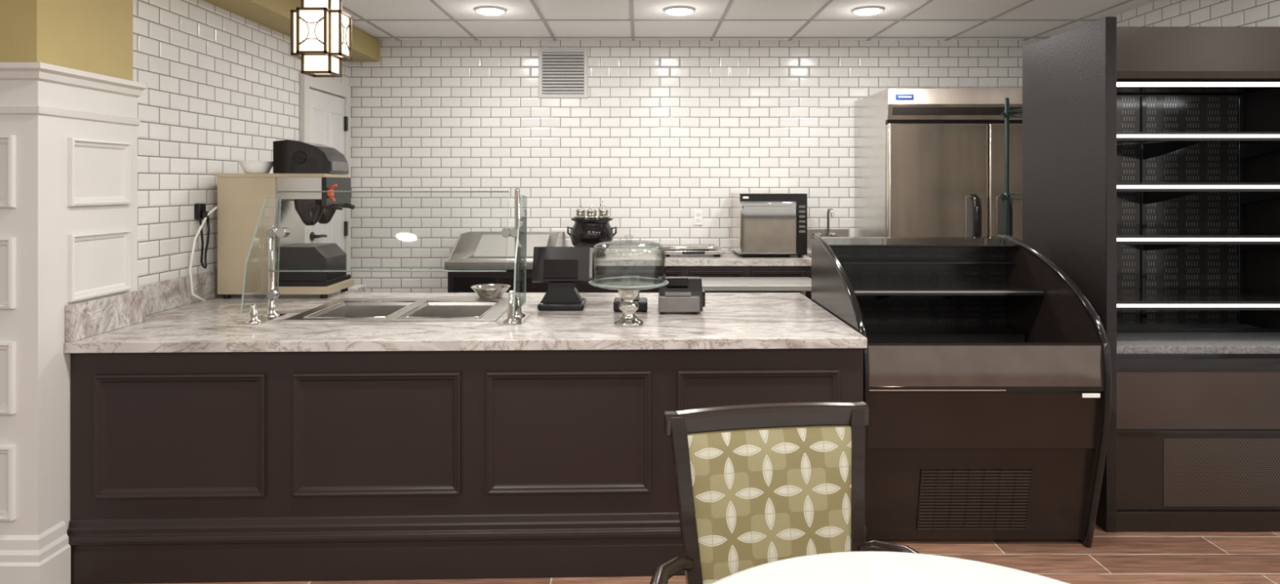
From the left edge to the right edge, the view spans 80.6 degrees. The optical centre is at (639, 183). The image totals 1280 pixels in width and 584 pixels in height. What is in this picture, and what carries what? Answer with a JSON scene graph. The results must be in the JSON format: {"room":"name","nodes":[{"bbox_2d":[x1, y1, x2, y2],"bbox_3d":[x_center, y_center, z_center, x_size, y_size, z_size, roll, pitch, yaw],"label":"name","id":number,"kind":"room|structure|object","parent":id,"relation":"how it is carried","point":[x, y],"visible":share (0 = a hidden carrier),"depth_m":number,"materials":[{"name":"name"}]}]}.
{"room":"cafe","nodes":[
{"label":"cafe","id":0,"kind":"room"},
{"bbox_2d":[0,0,133,80],"bbox_3d":[-3.700,0.198,3.016,3.000,2.645,0.522,0,0,0],"label":"wall","id":1,"kind":"structure","parent":0,"point":[92,36],"depth_m":2.93,"materials":[{"name":"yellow paint"}]},
{"bbox_2d":[0,62,147,583],"bbox_3d":[-3.670,0.541,2.990,3.060,1.957,0.586,0,0,0],"label":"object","id":2,"kind":"structure","parent":1,"relation":"attached to","point":[68,137],"depth_m":2.79,"materials":[{"name":"white paint"}]},
{"bbox_2d":[133,0,348,285],"bbox_3d":[-2.325,0.198,4.588,0.100,2.645,2.623,0,0,0],"label":"wall","id":3,"kind":"structure","parent":0,"point":[224,85],"depth_m":3.87,"materials":[{"name":"tile"}]},
{"bbox_2d":[65,269,222,342],"bbox_3d":[-2.216,0.530,3.680,0.115,0.140,1.640,0,0,0],"label":"backsplash","id":4,"kind":"structure","parent":3,"relation":"attached to","point":[84,319],"depth_m":3.21,"materials":[{"name":"stone"}]},
{"bbox_2d":[203,0,380,61],"bbox_3d":[-2.152,-1.037,4.588,0.245,0.162,2.623,0,0,0],"label":"trim","id":5,"kind":"structure","parent":3,"relation":"attached to","point":[275,15],"depth_m":4.38,"materials":[{"name":"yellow paint"}]},
{"bbox_2d":[299,70,350,274],"bbox_3d":[-2.231,0.380,5.440,0.085,2.279,0.800,0,0,0],"label":"door","id":6,"kind":"structure","parent":3,"relation":"in","point":[324,117],"depth_m":5.45,"materials":[{"name":"white paint"}]},
{"bbox_2d":[348,40,1039,292],"bbox_3d":[0.448,0.198,5.950,5.645,2.645,0.100,0,0,0],"label":"wall","id":7,"kind":"structure","parent":0,"point":[664,131],"depth_m":5.90,"materials":[{"name":"tile"}]},
{"bbox_2d":[538,48,587,97],"bbox_3d":[-0.600,-0.865,5.889,0.388,0.390,0.021,0,0,0],"label":"air vent","id":8,"kind":"object","parent":7,"relation":"in","point":[562,72],"visible":1,"depth_m":5.88,"materials":[{"name":"white metal"}]},
{"bbox_2d":[693,209,702,224],"bbox_3d":[0.455,0.263,5.895,0.070,0.115,0.009,0,0,0],"label":"wall outlet","id":9,"kind":"object","parent":7,"relation":"attached to","point":[698,214],"visible":1,"depth_m":5.89,"materials":[{"name":"white plastic"}]},
{"bbox_2d":[152,524,1279,583],"bbox_3d":[0.000,1.570,1.500,10.400,0.100,9.000,0,0,0],"label":"floor","id":10,"kind":"structure","parent":0,"point":[1118,557],"depth_m":3.06,"materials":[{"name":"brown wood"}]},
{"bbox_2d":[64,284,866,583],"bbox_3d":[-0.694,1.060,3.678,3.158,0.920,1.645,0,0,0],"label":"countertop","id":11,"kind":"structure","parent":10,"relation":"on","point":[206,446],"depth_m":2.92,"materials":[{"name":"wood"}]},
{"bbox_2d":[216,139,355,298],"bbox_3d":[-1.894,0.184,4.105,0.622,0.832,0.358,0,0,0],"label":"coffee brewer","id":12,"kind":"object","parent":11,"relation":"on","point":[297,166],"visible":0.97,"depth_m":3.94,"materials":[{"name":"beige metal"}]},
{"bbox_2d":[188,203,217,302],"bbox_3d":[-2.234,0.348,3.842,0.079,0.497,0.175,0,0,0],"label":"power cord","id":13,"kind":"object","parent":12,"relation":"attached to","point":[200,212],"visible":1,"depth_m":3.85,"materials":[{"name":"white plastic"}]},
{"bbox_2d":[237,160,272,173],"bbox_3d":[-2.045,-0.088,4.030,0.178,0.065,0.178,0,0,0],"label":"filter","id":14,"kind":"object","parent":12,"relation":"on","point":[248,166],"visible":0.88,"depth_m":3.97,"materials":[{"name":"white paper"}]},
{"bbox_2d":[235,188,529,324],"bbox_3d":[-1.113,0.310,3.375,1.215,0.580,0.350,0,0,0],"label":"sneeze guard","id":15,"kind":"object","parent":11,"relation":"on","point":[514,316],"visible":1,"depth_m":3.40,"materials":[{"name":"glass"}]},
{"bbox_2d":[282,297,508,320],"bbox_3d":[-1.095,0.674,3.612,0.930,0.172,0.635,0,0,0],"label":"sink","id":16,"kind":"object","parent":11,"relation":"in","point":[340,308],"visible":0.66,"depth_m":3.79,"materials":[{"name":"silver metal"}]},
{"bbox_2d":[470,283,511,297],"bbox_3d":[-0.790,0.571,4.000,0.210,0.058,0.210,0,0,0],"label":"stainless steel bowl","id":17,"kind":"object","parent":11,"relation":"on","point":[491,290],"visible":0.99,"depth_m":3.95,"materials":[{"name":"silver metal"}]},
{"bbox_2d":[531,246,593,310],"bbox_3d":[-0.367,0.450,3.654,0.285,0.298,0.211,0,0,0],"label":"terminal","id":18,"kind":"object","parent":11,"relation":"on","point":[562,267],"visible":0.91,"depth_m":3.58,"materials":[{"name":"grey plastic"}]},
{"bbox_2d":[588,240,668,326],"bbox_3d":[-0.048,0.408,3.235,0.343,0.383,0.343,0,0,0],"label":"cake stand","id":19,"kind":"object","parent":11,"relation":"on","point":[628,305],"visible":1,"depth_m":3.20,"materials":[{"name":"glass"}]},
{"bbox_2d":[613,275,647,311],"bbox_3d":[-0.045,0.518,3.600,0.160,0.163,0.140,0,0,0],"label":"card terminal","id":20,"kind":"object","parent":11,"relation":"on","point":[642,301],"visible":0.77,"depth_m":3.56,"materials":[{"name":"black plastic"}]},
{"bbox_2d":[657,276,705,313],"bbox_3d":[0.194,0.517,3.567,0.218,0.164,0.205,0,0,0],"label":"receipt printer","id":21,"kind":"object","parent":11,"relation":"on","point":[681,294],"visible":0.98,"depth_m":3.49,"materials":[{"name":"grey plastic"}]},
{"bbox_2d":[444,231,564,292],"bbox_3d":[-0.965,0.945,5.537,0.760,1.150,0.695,0,0,0],"label":"food warmer","id":22,"kind":"object","parent":10,"relation":"on","point":[472,250],"visible":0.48,"depth_m":5.28,"materials":[{"name":"silver metal"}]},
{"bbox_2d":[575,250,811,299],"bbox_3d":[0.318,1.020,5.549,1.785,1.000,0.698,0,0,0],"label":"countertop","id":23,"kind":"structure","parent":10,"relation":"on","point":[649,264],"depth_m":5.25,"materials":[{"name":"stone"}]},
{"bbox_2d":[567,200,617,257],"bbox_3d":[-0.345,0.319,5.420,0.311,0.401,0.311,0,0,41],"label":"kettle","id":24,"kind":"object","parent":23,"relation":"on","point":[589,229],"visible":0.94,"depth_m":5.31,"materials":[{"name":"metal"}]},
{"bbox_2d":[657,243,724,256],"bbox_3d":[0.365,0.484,5.536,0.470,0.072,0.368,0,0,0],"label":"scale","id":25,"kind":"object","parent":23,"relation":"on","point":[669,249],"visible":0.98,"depth_m":5.40,"materials":[{"name":"silver metal"}]},
{"bbox_2d":[730,192,807,257],"bbox_3d":[0.942,0.294,5.567,0.473,0.452,0.585,0,0,0],"label":"microwave oven","id":26,"kind":"object","parent":23,"relation":"on","point":[762,223],"visible":1,"depth_m":5.32,"materials":[{"name":"silver metal"}]},
{"bbox_2d":[699,276,811,299],"bbox_3d":[0.680,1.080,4.975,0.960,0.880,0.430,0,0,0],"label":"prep table","id":27,"kind":"object","parent":10,"relation":"on","point":[802,284],"visible":0.12,"depth_m":4.84,"materials":[{"name":"silver metal"}]},
{"bbox_2d":[649,401,920,583],"bbox_3d":[0.346,1.028,1.573,0.678,0.984,0.560,0,0,-9],"label":"dining chair","id":28,"kind":"object","parent":10,"relation":"on","point":[757,484],"visible":0.92,"depth_m":1.77,"materials":[{"name":"fabric"}]},
{"bbox_2d":[805,206,848,257],"bbox_3d":[1.445,0.845,5.674,0.350,1.349,0.448,0,0,0],"label":"sink","id":29,"kind":"object","parent":10,"relation":"on","point":[828,232],"visible":0.24,"depth_m":5.87,"materials":[{"name":"silver metal"}]},
{"bbox_2d":[711,551,1069,583],"bbox_3d":[0.485,1.145,1.060,1.072,0.750,1.072,0,0,0],"label":"round dining table","id":30,"kind":"object","parent":10,"relation":"on","point":[852,566],"visible":1,"depth_m":1.50,"materials":[{"name":"white laminate"}]},
{"bbox_2d":[855,88,1022,240],"bbox_3d":[2.357,0.438,5.448,1.365,2.165,0.864,0,0,0],"label":"refrigerator","id":31,"kind":"object","parent":10,"relation":"on","point":[930,162],"visible":0.46,"depth_m":5.10,"materials":[{"name":"silver metal"}]},
{"bbox_2d":[810,233,1112,547],"bbox_3d":[1.391,0.890,3.472,1.003,1.266,0.917,0,0,0],"label":"display case","id":32,"kind":"object","parent":10,"relation":"on","point":[988,371],"visible":0.87,"depth_m":3.14,"materials":[{"name":"brown metal"}]},
{"bbox_2d":[1000,97,1022,235],"bbox_3d":[2.652,0.497,4.380,0.933,2.045,0.478,0,0,0],"label":"wire shelving rack","id":33,"kind":"object","parent":10,"relation":"on","point":[1006,113],"visible":0.12,"depth_m":4.59,"materials":[{"name":"black metal"}]},
{"bbox_2d":[1022,16,1279,532],"bbox_3d":[2.595,0.395,3.658,1.120,2.250,0.728,0,0,0],"label":"cooler","id":34,"kind":"object","parent":10,"relation":"on","point":[1151,154],"visible":0.95,"depth_m":3.41,"materials":[{"name":"brown metal"}]},
{"bbox_2d":[342,0,1156,40],"bbox_3d":[0.000,-1.172,1.500,10.400,0.106,9.000,0,0,0],"label":"ceiling","id":35,"kind":"structure","parent":0,"point":[382,20],"depth_m":5.16,"materials":[{"name":"tile"}]},
{"bbox_2d":[290,0,351,77],"bbox_3d":[-1.390,-0.796,3.300,0.216,0.643,0.216,0,0,0],"label":"pendant lantern","id":36,"kind":"object","parent":35,"relation":"hanging from","point":[321,32],"visible":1,"depth_m":3.24,"materials":[{"name":"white glass"}]},
{"bbox_2d":[473,5,506,15],"bbox_3d":[-0.965,-1.111,4.870,0.210,0.029,0.210,0,0,0],"label":"recessed light","id":37,"kind":"object","parent":35,"relation":"in","point":[485,10],"visible":1,"depth_m":4.82,"materials":[{"name":"white"}]},
{"bbox_2d":[662,5,695,15],"bbox_3d":[0.253,-1.111,4.870,0.210,0.029,0.210,0,0,0],"label":"recessed light","id":38,"kind":"object","parent":35,"relation":"in","point":[673,10],"visible":1,"depth_m":4.82,"materials":[{"name":"white"}]},
{"bbox_2d":[851,5,884,15],"bbox_3d":[1.470,-1.111,4.870,0.210,0.029,0.210,0,0,0],"label":"recessed light","id":39,"kind":"object","parent":35,"relation":"in","point":[865,10],"visible":1,"depth_m":4.82,"materials":[{"name":"white"}]},
{"bbox_2d":[1113,0,1279,26],"bbox_3d":[3.220,0.198,3.550,0.100,2.645,4.700,0,0,0],"label":"wall","id":40,"kind":"structure","parent":0,"point":[1158,12],"depth_m":4.25,"materials":[{"name":"tile"}]}
]}

